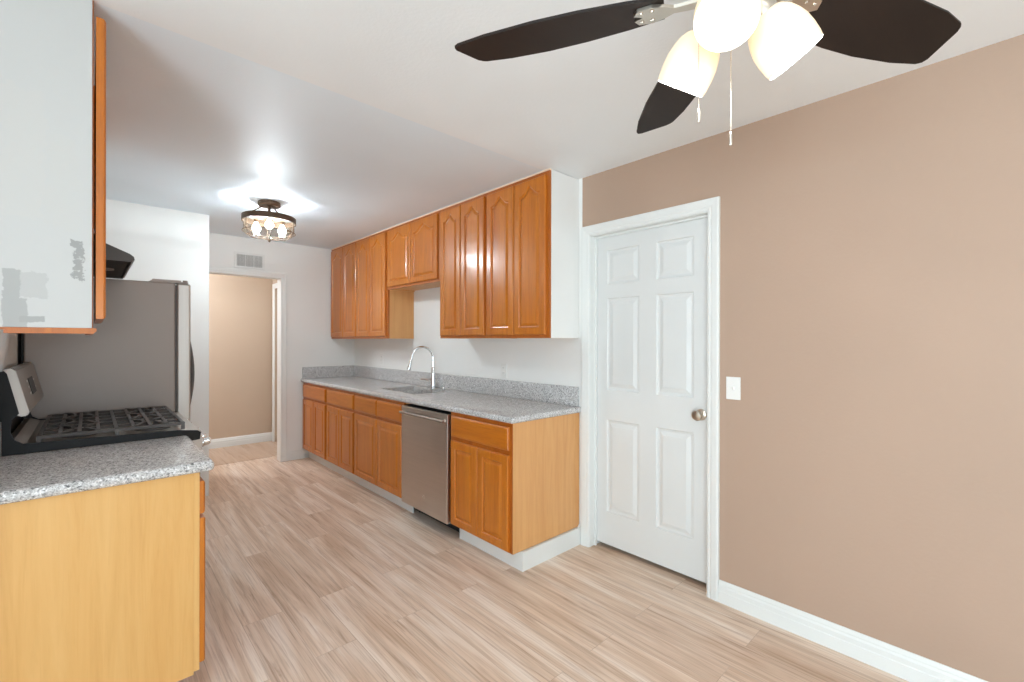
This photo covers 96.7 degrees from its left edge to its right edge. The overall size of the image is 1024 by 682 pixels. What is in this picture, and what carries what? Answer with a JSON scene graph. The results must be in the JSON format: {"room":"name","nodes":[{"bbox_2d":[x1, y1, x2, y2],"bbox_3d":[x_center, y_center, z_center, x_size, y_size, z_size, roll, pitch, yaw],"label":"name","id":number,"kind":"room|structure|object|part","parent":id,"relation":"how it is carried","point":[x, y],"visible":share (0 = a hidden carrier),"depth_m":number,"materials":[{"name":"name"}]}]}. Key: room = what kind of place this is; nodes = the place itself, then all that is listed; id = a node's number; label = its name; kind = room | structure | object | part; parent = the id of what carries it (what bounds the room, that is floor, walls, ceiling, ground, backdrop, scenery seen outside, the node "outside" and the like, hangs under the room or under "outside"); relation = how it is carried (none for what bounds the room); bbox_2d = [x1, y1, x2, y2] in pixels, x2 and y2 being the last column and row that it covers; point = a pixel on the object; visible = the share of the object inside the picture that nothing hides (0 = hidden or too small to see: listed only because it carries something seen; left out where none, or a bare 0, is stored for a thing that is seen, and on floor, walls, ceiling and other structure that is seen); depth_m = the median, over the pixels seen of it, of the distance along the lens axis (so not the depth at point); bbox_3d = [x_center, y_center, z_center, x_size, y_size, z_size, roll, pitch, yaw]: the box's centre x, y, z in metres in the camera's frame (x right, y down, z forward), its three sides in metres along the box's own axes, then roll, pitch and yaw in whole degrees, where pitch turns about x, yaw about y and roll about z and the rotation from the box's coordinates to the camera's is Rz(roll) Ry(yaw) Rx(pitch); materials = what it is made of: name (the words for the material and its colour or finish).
{"room":"kitchen","nodes":[
{"label":"kitchen","id":0,"kind":"room"},
{"bbox_2d":[0,330,20,371],"bbox_3d":[-2.785,0.127,2.522,0.120,2.440,3.686,0,0,-43],"label":"wall","id":1,"kind":"structure","parent":0,"point":[10,343],"depth_m":2.05,"materials":[{"name":"white paint"}]},
{"bbox_2d":[0,422,0,456],"bbox_3d":[-1.729,0.370,1.490,0.020,0.130,0.596,0,0,-43],"label":"backsplash","id":2,"kind":"structure","parent":1,"relation":"attached to","point":[0,422],"depth_m":1.70,"materials":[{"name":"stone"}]},
{"bbox_2d":[0,0,105,334],"bbox_3d":[-1.622,-0.556,1.583,0.301,1.064,0.590,0,0,-43],"label":"upper cabinet","id":3,"kind":"object","parent":1,"relation":"attached to","point":[47,46],"visible":1,"depth_m":1.39,"materials":[{"name":"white wood"}]},
{"bbox_3d":[-1.631,-0.033,1.577,0.278,0.018,0.589,0,0,-43],"label":"rail","id":4,"kind":"part","parent":3,"relation":"part of","materials":[{"name":"brown wood"}]},
{"bbox_3d":[-1.542,-0.565,1.661,0.018,1.046,0.584,0,0,-43],"label":"frame","id":5,"kind":"part","parent":3,"relation":"part of","materials":[{"name":"brown wood"}]},
{"bbox_3d":[-1.518,-0.555,1.675,0.024,0.966,0.580,0,0,-43],"label":"door","id":6,"kind":"part","parent":3,"relation":"part of","materials":[{"name":"brown wood"}]},
{"bbox_2d":[93,86,94,232],"bbox_3d":[-2.093,-0.771,2.081,0.288,0.636,0.758,0,0,-43],"label":"upper cabinet","id":7,"kind":"object","parent":1,"relation":"attached to","point":[94,86],"visible":0.1,"depth_m":1.91,"materials":[{"name":"brown wood"}]},
{"bbox_2d":[93,233,134,278],"bbox_3d":[-2.051,-0.397,2.122,0.407,0.108,0.758,0,0,-43],"label":"range hood","id":8,"kind":"object","parent":1,"relation":"attached to","point":[119,262],"visible":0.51,"depth_m":2.03,"materials":[{"name":"grey metal"}]},
{"bbox_2d":[93,199,208,495],"bbox_3d":[-3.317,0.124,3.937,1.028,2.440,0.890,0,0,-43],"label":"wall partition","id":9,"kind":"structure","parent":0,"point":[164,243],"depth_m":3.82,"materials":[{"name":"white paint"}]},
{"bbox_2d":[209,274,272,438],"bbox_3d":[-4.480,0.120,5.051,3.517,2.440,0.100,0,0,-43],"label":"wall","id":10,"kind":"structure","parent":0,"point":[240,308],"depth_m":5.88,"materials":[{"name":"beige paint"}]},
{"bbox_2d":[209,432,271,448],"bbox_3d":[-4.481,1.283,4.976,3.417,0.115,0.015,0,0,-43],"label":"baseboard","id":11,"kind":"structure","parent":10,"relation":"attached to","point":[262,437],"depth_m":5.87,"materials":[{"name":"white wood"}]},
{"bbox_2d":[273,279,276,441],"bbox_3d":[-2.850,0.129,5.807,0.100,2.450,1.214,0,0,-43],"label":"wall","id":12,"kind":"structure","parent":0,"point":[274,280],"depth_m":6.08,"materials":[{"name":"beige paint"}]},
{"bbox_2d":[272,283,276,441],"bbox_3d":[-2.898,0.292,5.772,0.017,2.103,0.926,0,0,-43],"label":"trim","id":13,"kind":"structure","parent":12,"relation":"attached to","point":[274,286],"depth_m":6.08,"materials":[{"name":"white wood"}]},
{"bbox_2d":[209,233,354,460],"bbox_3d":[-2.600,0.130,5.122,1.655,2.450,0.130,0,0,-43],"label":"wall","id":14,"kind":"structure","parent":0,"point":[310,343],"depth_m":5.18,"materials":[{"name":"white paint"}]},
{"bbox_2d":[209,266,286,461],"bbox_3d":[-2.834,0.293,4.805,0.858,2.103,0.017,0,0,-43],"label":"trim","id":15,"kind":"structure","parent":14,"relation":"attached to","point":[214,269],"depth_m":5.06,"materials":[{"name":"white wood"}]},
{"bbox_2d":[234,251,264,269],"bbox_3d":[-2.793,-0.852,4.845,0.289,0.167,0.010,0,0,-43],"label":"air vent","id":16,"kind":"object","parent":14,"relation":"in","point":[241,259],"visible":1,"depth_m":4.84,"materials":[{"name":"white metal"}]},
{"bbox_2d":[287,449,308,460],"bbox_3d":[-2.437,1.293,5.180,0.236,0.105,0.012,0,0,-43],"label":"baseboard","id":17,"kind":"structure","parent":14,"relation":"attached to","point":[302,453],"depth_m":5.17,"materials":[{"name":"white wood"}]},
{"bbox_2d":[302,365,353,378],"bbox_3d":[-2.176,0.366,5.408,0.598,0.130,0.022,0,0,-43],"label":"backsplash","id":18,"kind":"structure","parent":14,"relation":"attached to","point":[324,371],"depth_m":5.39,"materials":[{"name":"stone"}]},
{"bbox_2d":[309,452,413,512],"bbox_3d":[-1.558,1.292,4.417,0.012,0.112,2.302,0,0,-43],"label":"baseboard","id":19,"kind":"structure","parent":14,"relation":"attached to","point":[389,496],"depth_m":4.20,"materials":[{"name":"white"}]},
{"bbox_2d":[331,168,551,249],"bbox_3d":[-0.953,-1.085,4.155,0.026,0.010,3.520,0,0,-43],"label":"trim","id":20,"kind":"structure","parent":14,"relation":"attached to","point":[548,168],"depth_m":3.57,"materials":[{"name":"beige"}]},
{"bbox_2d":[177,441,908,681],"bbox_3d":[0.038,1.396,-0.165,5.235,0.080,13.900,0,0,-43],"label":"floor","id":21,"kind":"structure","parent":0,"point":[312,574],"depth_m":2.30,"materials":[{"name":"laminate"}]},
{"bbox_2d":[0,472,204,681],"bbox_3d":[-1.521,0.913,1.695,0.605,0.875,0.570,0,0,-43],"label":"base cabinet","id":22,"kind":"object","parent":21,"relation":"on","point":[107,584],"visible":0.88,"depth_m":1.48,"materials":[{"name":"brown wood"}]},
{"bbox_2d":[0,422,213,504],"bbox_3d":[-1.514,0.390,1.685,0.601,0.170,0.604,0,0,-43],"label":"countertop","id":23,"kind":"structure","parent":22,"relation":"on","point":[29,476],"depth_m":1.59,"materials":[{"name":"stone"}]},
{"bbox_3d":[-1.340,0.837,1.863,0.018,0.723,0.570,0,0,-43],"label":"frame","id":24,"kind":"part","parent":22,"relation":"part of","materials":[{"name":"orange wood"}]},
{"bbox_3d":[-1.324,0.911,1.873,0.019,0.528,0.554,0,0,-43],"label":"door","id":25,"kind":"part","parent":22,"relation":"part of","materials":[{"name":"brown wood"}]},
{"bbox_3d":[-1.323,0.572,1.872,0.019,0.118,0.554,0,0,-43],"label":"drawer","id":26,"kind":"part","parent":22,"relation":"part of","materials":[{"name":"brown wood"}]},
{"bbox_2d":[0,362,210,475],"bbox_3d":[-1.943,0.727,2.225,0.699,1.243,0.758,0,0,-43],"label":"gas stove","id":27,"kind":"object","parent":21,"relation":"on","point":[20,388],"visible":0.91,"depth_m":1.99,"materials":[{"name":"black metal"}]},
{"bbox_3d":[-2.161,0.198,2.021,0.073,0.185,0.754,0,0,-43],"label":"control panel","id":28,"kind":"part","parent":27,"relation":"part of","materials":[{"name":"metal"}]},
{"bbox_3d":[-1.868,0.402,1.965,0.122,0.023,0.122,0,0,-43],"label":"burner","id":29,"kind":"part","parent":27,"relation":"part of","materials":[{"name":"grey metal"}]},
{"bbox_2d":[12,412,200,442],"bbox_3d":[-1.953,0.415,2.215,0.627,0.057,0.738,0,0,-43],"label":"cooktop","id":30,"kind":"object","parent":27,"relation":"in","point":[80,427],"depth_m":2.07,"materials":[{"name":"metal"}]},
{"bbox_3d":[-1.685,0.402,2.135,0.136,0.023,0.136,0,0,-43],"label":"burner","id":31,"kind":"part","parent":27,"relation":"part of","materials":[{"name":"grey metal"}]},
{"bbox_3d":[-1.737,0.492,2.416,0.044,0.094,0.752,0,0,-43],"label":"knob panel","id":32,"kind":"part","parent":27,"relation":"part of","materials":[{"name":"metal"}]},
{"bbox_3d":[-1.474,0.485,2.191,0.042,0.044,0.044,0,0,-43],"label":"knob","id":33,"kind":"part","parent":27,"relation":"part of","materials":[{"name":"silver metal"}]},
{"bbox_2d":[21,278,194,420],"bbox_3d":[-2.486,0.490,2.879,0.777,1.714,0.910,0,0,-43],"label":"refrigerator","id":34,"kind":"object","parent":21,"relation":"on","point":[140,355],"visible":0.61,"depth_m":2.56,"materials":[{"name":"grey metal"}]},
{"bbox_3d":[-2.768,0.488,2.617,0.008,1.658,0.904,0,0,-43],"label":"panel","id":35,"kind":"part","parent":34,"relation":"part of","materials":[{"name":"black plastic"}]},
{"bbox_3d":[-2.126,0.152,2.900,0.068,0.992,0.452,0,0,-43],"label":"door","id":36,"kind":"part","parent":34,"relation":"part of","materials":[{"name":"metal"}]},
{"bbox_3d":[-2.199,0.217,3.079,0.084,0.558,0.022,0,0,-43],"label":"handle","id":37,"kind":"part","parent":34,"relation":"part of","materials":[{"name":"grey metal"}]},
{"bbox_2d":[214,456,271,465],"bbox_3d":[-3.088,1.342,5.029,0.796,0.005,0.035,0,0,-43],"label":"trim","id":38,"kind":"structure","parent":21,"relation":"on","point":[267,456],"depth_m":5.09,"materials":[{"name":"laminate"}]},
{"bbox_2d":[399,404,459,532],"bbox_3d":[-0.447,0.924,3.491,0.618,0.855,0.614,0,0,-43],"label":"dishwasher","id":39,"kind":"object","parent":21,"relation":"on","point":[426,431],"visible":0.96,"depth_m":3.26,"materials":[{"name":"silver metal"}]},
{"bbox_3d":[-0.656,0.545,3.290,0.036,0.022,0.582,0,0,-43],"label":"handle","id":40,"kind":"part","parent":39,"relation":"part of","materials":[{"name":"metal"}]},
{"bbox_2d":[94,0,1023,248],"bbox_3d":[0.459,-1.133,-0.601,5.251,0.100,12.700,0,0,-43],"label":"ceiling","id":41,"kind":"structure","parent":0,"point":[575,111],"depth_m":2.05,"materials":[{"name":"paint"}]},
{"bbox_2d":[241,199,295,241],"bbox_3d":[-1.912,-0.934,3.586,0.382,0.316,0.382,0,0,-43],"label":"ceiling light","id":42,"kind":"object","parent":41,"relation":"attached to","point":[268,219],"visible":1,"depth_m":3.56,"materials":[{"name":"brown metal"}]},
{"bbox_3d":[-2.017,-0.897,3.589,0.063,0.075,0.063,0,0,-43],"label":"bulb","id":43,"kind":"part","parent":42,"relation":"part of","materials":[{"name":"white glass"}]},
{"bbox_3d":[-1.863,-0.896,3.493,0.063,0.075,0.063,0,0,-43],"label":"bulb","id":44,"kind":"part","parent":42,"relation":"part of","materials":[{"name":"white glass"}]},
{"bbox_3d":[-1.856,-0.897,3.675,0.063,0.075,0.063,0,0,-43],"label":"bulb","id":45,"kind":"part","parent":42,"relation":"part of","materials":[{"name":"white glass"}]},
{"bbox_2d":[455,0,960,145],"bbox_3d":[0.477,-0.747,0.911,1.195,0.681,1.181,0,0,-43],"label":"ceiling fan","id":46,"kind":"object","parent":41,"relation":"hanging from","point":[778,33],"visible":1,"depth_m":1.02,"materials":[{"name":"black wood"}]},
{"bbox_3d":[0.105,-0.730,1.079,0.488,0.036,0.154,0,0,22],"label":"blade","id":47,"kind":"part","parent":46,"relation":"part of","materials":[{"name":"brown wood"}]},
{"bbox_3d":[0.342,-0.723,0.996,0.144,0.020,0.072,0,0,20],"label":"blade arm","id":48,"kind":"part","parent":46,"relation":"part of","materials":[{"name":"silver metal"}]},
{"bbox_3d":[0.477,-0.730,1.331,0.154,0.036,0.488,0,0,4],"label":"blade","id":49,"kind":"part","parent":46,"relation":"part of","materials":[{"name":"brown wood"}]},
{"bbox_3d":[0.406,-0.627,1.044,0.120,0.139,0.136,0,0,-43],"label":"lamp shade","id":50,"kind":"part","parent":46,"relation":"part of","materials":[{"name":"beige glass"}]},
{"bbox_3d":[0.388,-0.585,0.946,0.002,0.201,0.002,0,0,-43],"label":"pull chain","id":51,"kind":"part","parent":46,"relation":"part of","materials":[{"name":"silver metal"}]},
{"bbox_3d":[0.406,-0.626,0.855,0.136,0.139,0.121,0,0,-43],"label":"lamp shade","id":52,"kind":"part","parent":46,"relation":"part of","materials":[{"name":"beige glass"}]},
{"bbox_3d":[0.412,-0.640,0.864,0.067,0.076,0.050,0,0,-43],"label":"bulb","id":53,"kind":"part","parent":46,"relation":"part of","materials":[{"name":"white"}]},
{"bbox_3d":[0.455,-0.555,0.945,0.002,0.241,0.002,0,0,-43],"label":"pull chain","id":54,"kind":"part","parent":46,"relation":"part of","materials":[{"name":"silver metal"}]},
{"bbox_3d":[0.570,-0.626,0.949,0.132,0.139,0.130,0,0,-43],"label":"lamp shade","id":55,"kind":"part","parent":46,"relation":"part of","materials":[{"name":"beige glass"}]},
{"bbox_3d":[0.592,-0.722,0.984,0.144,0.020,0.072,0,0,-16],"label":"blade arm","id":56,"kind":"part","parent":46,"relation":"part of","materials":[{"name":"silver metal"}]},
{"bbox_3d":[0.832,-0.729,1.055,0.488,0.036,0.154,0,0,-14],"label":"blade","id":57,"kind":"part","parent":46,"relation":"part of","materials":[{"name":"brown wood"}]},
{"bbox_2d":[355,34,1023,681],"bbox_3d":[2.291,0.145,1.165,0.120,2.450,12.586,0,0,-43],"label":"wall","id":58,"kind":"structure","parent":0,"point":[872,235],"depth_m":1.92,"materials":[{"name":"beige paint"}]},
{"bbox_2d":[303,382,326,459],"bbox_3d":[-1.933,0.852,5.154,0.628,0.761,0.706,0,0,-43],"label":"base cabinet","id":59,"kind":"object","parent":58,"relation":"attached to","point":[314,396],"visible":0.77,"depth_m":4.90,"materials":[{"name":"brown wood"}]},
{"bbox_3d":[-2.265,0.943,5.064,0.019,0.562,0.331,0,0,-43],"label":"door","id":60,"kind":"part","parent":59,"relation":"part of","materials":[{"name":"brown wood"}]},
{"bbox_3d":[-2.151,0.566,4.942,0.019,0.136,0.665,0,0,-43],"label":"drawer","id":61,"kind":"part","parent":59,"relation":"part of","materials":[{"name":"brown wood"}]},
{"bbox_3d":[-2.037,0.943,4.819,0.019,0.562,0.328,0,0,-43],"label":"door","id":62,"kind":"part","parent":59,"relation":"part of","materials":[{"name":"brown wood"}]},
{"bbox_2d":[326,387,354,473],"bbox_3d":[-1.461,0.853,4.647,0.628,0.761,0.677,0,0,-43],"label":"base cabinet","id":63,"kind":"object","parent":58,"relation":"attached to","point":[340,403],"visible":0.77,"depth_m":4.40,"materials":[{"name":"brown wood"}]},
{"bbox_3d":[-1.788,0.944,4.551,0.019,0.562,0.314,0,0,-43],"label":"door","id":64,"kind":"part","parent":63,"relation":"part of","materials":[{"name":"brown wood"}]},
{"bbox_3d":[-1.670,0.853,4.452,0.019,0.761,0.677,0,0,-43],"label":"frame","id":65,"kind":"part","parent":63,"relation":"part of","materials":[{"name":"brown wood"}]},
{"bbox_3d":[-1.678,0.568,4.434,0.019,0.136,0.633,0,0,-43],"label":"drawer","id":66,"kind":"part","parent":63,"relation":"part of","materials":[{"name":"brown wood"}]},
{"bbox_3d":[-1.570,0.945,4.317,0.019,0.562,0.313,0,0,-43],"label":"door","id":67,"kind":"part","parent":63,"relation":"part of","materials":[{"name":"brown wood"}]},
{"bbox_2d":[331,241,357,338],"bbox_3d":[-1.815,-0.554,5.268,0.305,1.058,0.718,0,0,-43],"label":"upper cabinet","id":68,"kind":"object","parent":58,"relation":"attached to","point":[343,259],"visible":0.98,"depth_m":5.14,"materials":[{"name":"brown wood"}]},
{"bbox_3d":[-2.032,-0.554,5.290,0.019,1.012,0.346,0,0,-43],"label":"door","id":69,"kind":"part","parent":68,"relation":"part of","materials":[{"name":"brown wood"}]},
{"bbox_3d":[-1.798,-0.553,5.038,0.019,1.012,0.326,0,0,-43],"label":"door","id":70,"kind":"part","parent":68,"relation":"part of","materials":[{"name":"brown wood"}]},
{"bbox_2d":[380,353,382,363],"bbox_3d":[-1.465,0.198,5.110,0.008,0.115,0.070,0,0,-43],"label":"wall outlet","id":71,"kind":"object","parent":58,"relation":"attached to","point":[381,354],"visible":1,"depth_m":5.11,"materials":[{"name":"white plastic"}]},
{"bbox_2d":[354,393,409,497],"bbox_3d":[-0.929,0.855,4.074,0.628,0.761,0.884,0,0,-43],"label":"base cabinet","id":72,"kind":"object","parent":58,"relation":"attached to","point":[377,420],"visible":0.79,"depth_m":3.82,"materials":[{"name":"brown wood"}]},
{"bbox_3d":[-1.294,0.569,4.020,0.019,0.136,0.436,0,0,-43],"label":"drawer","id":73,"kind":"part","parent":72,"relation":"part of","materials":[{"name":"brown wood"}]},
{"bbox_3d":[-1.295,0.946,4.021,0.019,0.562,0.436,0,0,-43],"label":"door","id":74,"kind":"part","parent":72,"relation":"part of","materials":[{"name":"brown wood"}]},
{"bbox_3d":[-1.138,0.855,3.880,0.019,0.761,0.884,0,0,-43],"label":"frame","id":75,"kind":"part","parent":72,"relation":"part of","materials":[{"name":"brown wood"}]},
{"bbox_3d":[-1.000,0.570,3.705,0.019,0.136,0.406,0,0,-43],"label":"drawer","id":76,"kind":"part","parent":72,"relation":"part of","materials":[{"name":"brown wood"}]},
{"bbox_3d":[-1.001,0.947,3.705,0.019,0.562,0.406,0,0,-43],"label":"door","id":77,"kind":"part","parent":72,"relation":"part of","materials":[{"name":"brown wood"}]},
{"bbox_2d":[301,365,580,423],"bbox_3d":[-0.974,0.389,4.118,0.638,0.170,3.547,0,0,-43],"label":"countertop","id":78,"kind":"structure","parent":72,"relation":"on","point":[507,401],"depth_m":3.64,"materials":[{"name":"stone"}]},
{"bbox_2d":[407,346,435,387],"bbox_3d":[-0.842,0.239,4.212,0.274,0.392,0.108,0,0,-23],"label":"kitchen faucet","id":79,"kind":"object","parent":78,"relation":"on","point":[432,380],"visible":1,"depth_m":4.22,"materials":[{"name":"silver metal"}]},
{"bbox_3d":[-0.827,0.147,4.187,0.227,0.206,0.021,0,0,-27],"label":"spout","id":80,"kind":"part","parent":79,"relation":"part of","materials":[{"name":"silver metal"}]},
{"bbox_2d":[356,230,413,338],"bbox_3d":[-1.338,-0.553,4.754,0.305,1.058,0.683,0,0,-43],"label":"upper cabinet","id":81,"kind":"object","parent":58,"relation":"attached to","point":[381,312],"visible":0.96,"depth_m":4.57,"materials":[{"name":"brown wood"}]},
{"bbox_3d":[-1.566,-0.552,4.789,0.019,1.012,0.310,0,0,-43],"label":"door","id":82,"kind":"part","parent":81,"relation":"part of","materials":[{"name":"brown wood"}]},
{"bbox_3d":[-1.429,-0.553,4.670,0.019,1.058,0.683,0,0,-43],"label":"frame","id":83,"kind":"part","parent":81,"relation":"part of","materials":[{"name":"brown wood"}]},
{"bbox_3d":[-1.343,-0.552,4.549,0.019,1.012,0.330,0,0,-43],"label":"door","id":84,"kind":"part","parent":81,"relation":"part of","materials":[{"name":"brown wood"}]},
{"bbox_2d":[387,210,440,291],"bbox_3d":[-0.797,-0.788,4.173,0.305,0.585,0.901,0,0,-43],"label":"upper cabinet","id":85,"kind":"object","parent":58,"relation":"attached to","point":[413,247],"visible":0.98,"depth_m":4.04,"materials":[{"name":"brown wood"}]},
{"bbox_3d":[-1.055,-0.787,4.240,0.019,0.539,0.418,0,0,-43],"label":"door","id":86,"kind":"part","parent":85,"relation":"part of","materials":[{"name":"brown wood"}]},
{"bbox_3d":[-0.762,-0.786,3.925,0.019,0.539,0.426,0,0,-43],"label":"door","id":87,"kind":"part","parent":85,"relation":"part of","materials":[{"name":"brown wood"}]},
{"bbox_2d":[440,193,487,338],"bbox_3d":[-0.286,-0.549,3.623,0.305,1.058,0.600,0,0,-43],"label":"upper cabinet","id":88,"kind":"object","parent":58,"relation":"attached to","point":[463,225],"visible":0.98,"depth_m":3.49,"materials":[{"name":"brown wood"}]},
{"bbox_3d":[-0.492,-0.549,3.634,0.019,1.012,0.274,0,0,-43],"label":"door","id":89,"kind":"part","parent":88,"relation":"part of","materials":[{"name":"brown wood"}]},
{"bbox_3d":[-0.297,-0.548,3.425,0.019,1.012,0.280,0,0,-43],"label":"door","id":90,"kind":"part","parent":88,"relation":"part of","materials":[{"name":"brown wood"}]},
{"bbox_2d":[354,365,578,406],"bbox_3d":[-0.757,0.370,4.337,0.021,0.130,3.522,0,0,-43],"label":"backsplash","id":91,"kind":"structure","parent":58,"relation":"attached to","point":[549,393],"depth_m":3.74,"materials":[{"name":"stone"}]},
{"bbox_2d":[501,363,506,377],"bbox_3d":[-0.066,0.234,3.605,0.008,0.115,0.070,0,0,-43],"label":"wall outlet","id":92,"kind":"object","parent":58,"relation":"attached to","point":[503,365],"visible":1,"depth_m":3.60,"materials":[{"name":"white plastic"}]},
{"bbox_2d":[451,412,579,571],"bbox_3d":[0.018,0.915,3.056,0.628,0.875,0.634,0,0,-43],"label":"base cabinet","id":93,"kind":"object","parent":58,"relation":"attached to","point":[515,487],"depth_m":2.82,"materials":[{"name":"brown wood"}]},
{"bbox_3d":[-0.314,0.949,2.966,0.019,0.562,0.281,0,0,-43],"label":"door","id":94,"kind":"part","parent":93,"relation":"part of","materials":[{"name":"brown wood"}]},
{"bbox_3d":[-0.214,0.572,2.859,0.019,0.136,0.571,0,0,-43],"label":"drawer","id":95,"kind":"part","parent":93,"relation":"part of","materials":[{"name":"brown wood"}]},
{"bbox_3d":[-0.198,0.858,2.869,0.019,0.761,0.612,0,0,-43],"label":"frame","id":96,"kind":"part","parent":93,"relation":"part of","materials":[{"name":"brown wood"}]},
{"bbox_3d":[-0.117,0.950,2.754,0.019,0.562,0.283,0,0,-43],"label":"door","id":97,"kind":"part","parent":93,"relation":"part of","materials":[{"name":"brown wood"}]},
{"bbox_3d":[0.228,0.859,2.844,0.608,0.761,0.004,0,0,-43],"label":"panel","id":98,"kind":"part","parent":93,"relation":"part of","materials":[{"name":"brown wood"}]},
{"bbox_2d":[486,170,578,337],"bbox_3d":[0.129,-0.551,3.177,0.305,1.064,0.616,0,0,-43],"label":"upper cabinet","id":99,"kind":"object","parent":58,"relation":"attached to","point":[533,222],"visible":1,"depth_m":2.99,"materials":[{"name":"brown wood"}]},
{"bbox_3d":[-0.084,-0.548,3.195,0.019,1.012,0.284,0,0,-43],"label":"door","id":100,"kind":"part","parent":99,"relation":"part of","materials":[{"name":"brown wood"}]},
{"bbox_3d":[0.036,-0.548,3.094,0.019,1.058,0.612,0,0,-43],"label":"frame","id":101,"kind":"part","parent":99,"relation":"part of","materials":[{"name":"brown wood"}]},
{"bbox_3d":[0.116,-0.547,2.980,0.019,1.012,0.286,0,0,-43],"label":"door","id":102,"kind":"part","parent":99,"relation":"part of","materials":[{"name":"brown wood"}]},
{"bbox_3d":[0.348,-0.550,2.963,0.274,1.064,0.004,0,0,-43],"label":"panel","id":103,"kind":"part","parent":99,"relation":"part of","materials":[{"name":"white paint"}]},
{"bbox_2d":[580,196,719,601],"bbox_3d":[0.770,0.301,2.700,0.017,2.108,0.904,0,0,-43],"label":"trim","id":104,"kind":"structure","parent":58,"relation":"attached to","point":[712,205],"depth_m":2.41,"materials":[{"name":"white wood"}]},
{"bbox_2d":[597,217,707,582],"bbox_3d":[0.811,0.322,2.738,0.102,2.005,0.770,0,0,-43],"label":"door","id":105,"kind":"structure","parent":58,"relation":"in","point":[652,283],"depth_m":2.72,"materials":[{"name":"white paint"}]},
{"bbox_3d":[1.019,0.406,2.489,0.067,0.064,0.064,0,0,-43],"label":"knob","id":106,"kind":"part","parent":105,"relation":"part of","materials":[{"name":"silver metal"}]},
{"bbox_2d":[726,377,740,399],"bbox_3d":[1.125,0.241,2.318,0.016,0.115,0.070,0,0,-43],"label":"light switch","id":107,"kind":"object","parent":58,"relation":"attached to","point":[733,384],"visible":1,"depth_m":2.32,"materials":[{"name":"white plastic"}]},
{"bbox_2d":[718,579,987,681],"bbox_3d":[3.800,1.309,-0.560,0.015,0.112,7.999,0,0,-43],"label":"baseboard","id":108,"kind":"structure","parent":58,"relation":"attached to","point":[901,663],"depth_m":1.98,"materials":[{"name":"white wood"}]}
]}

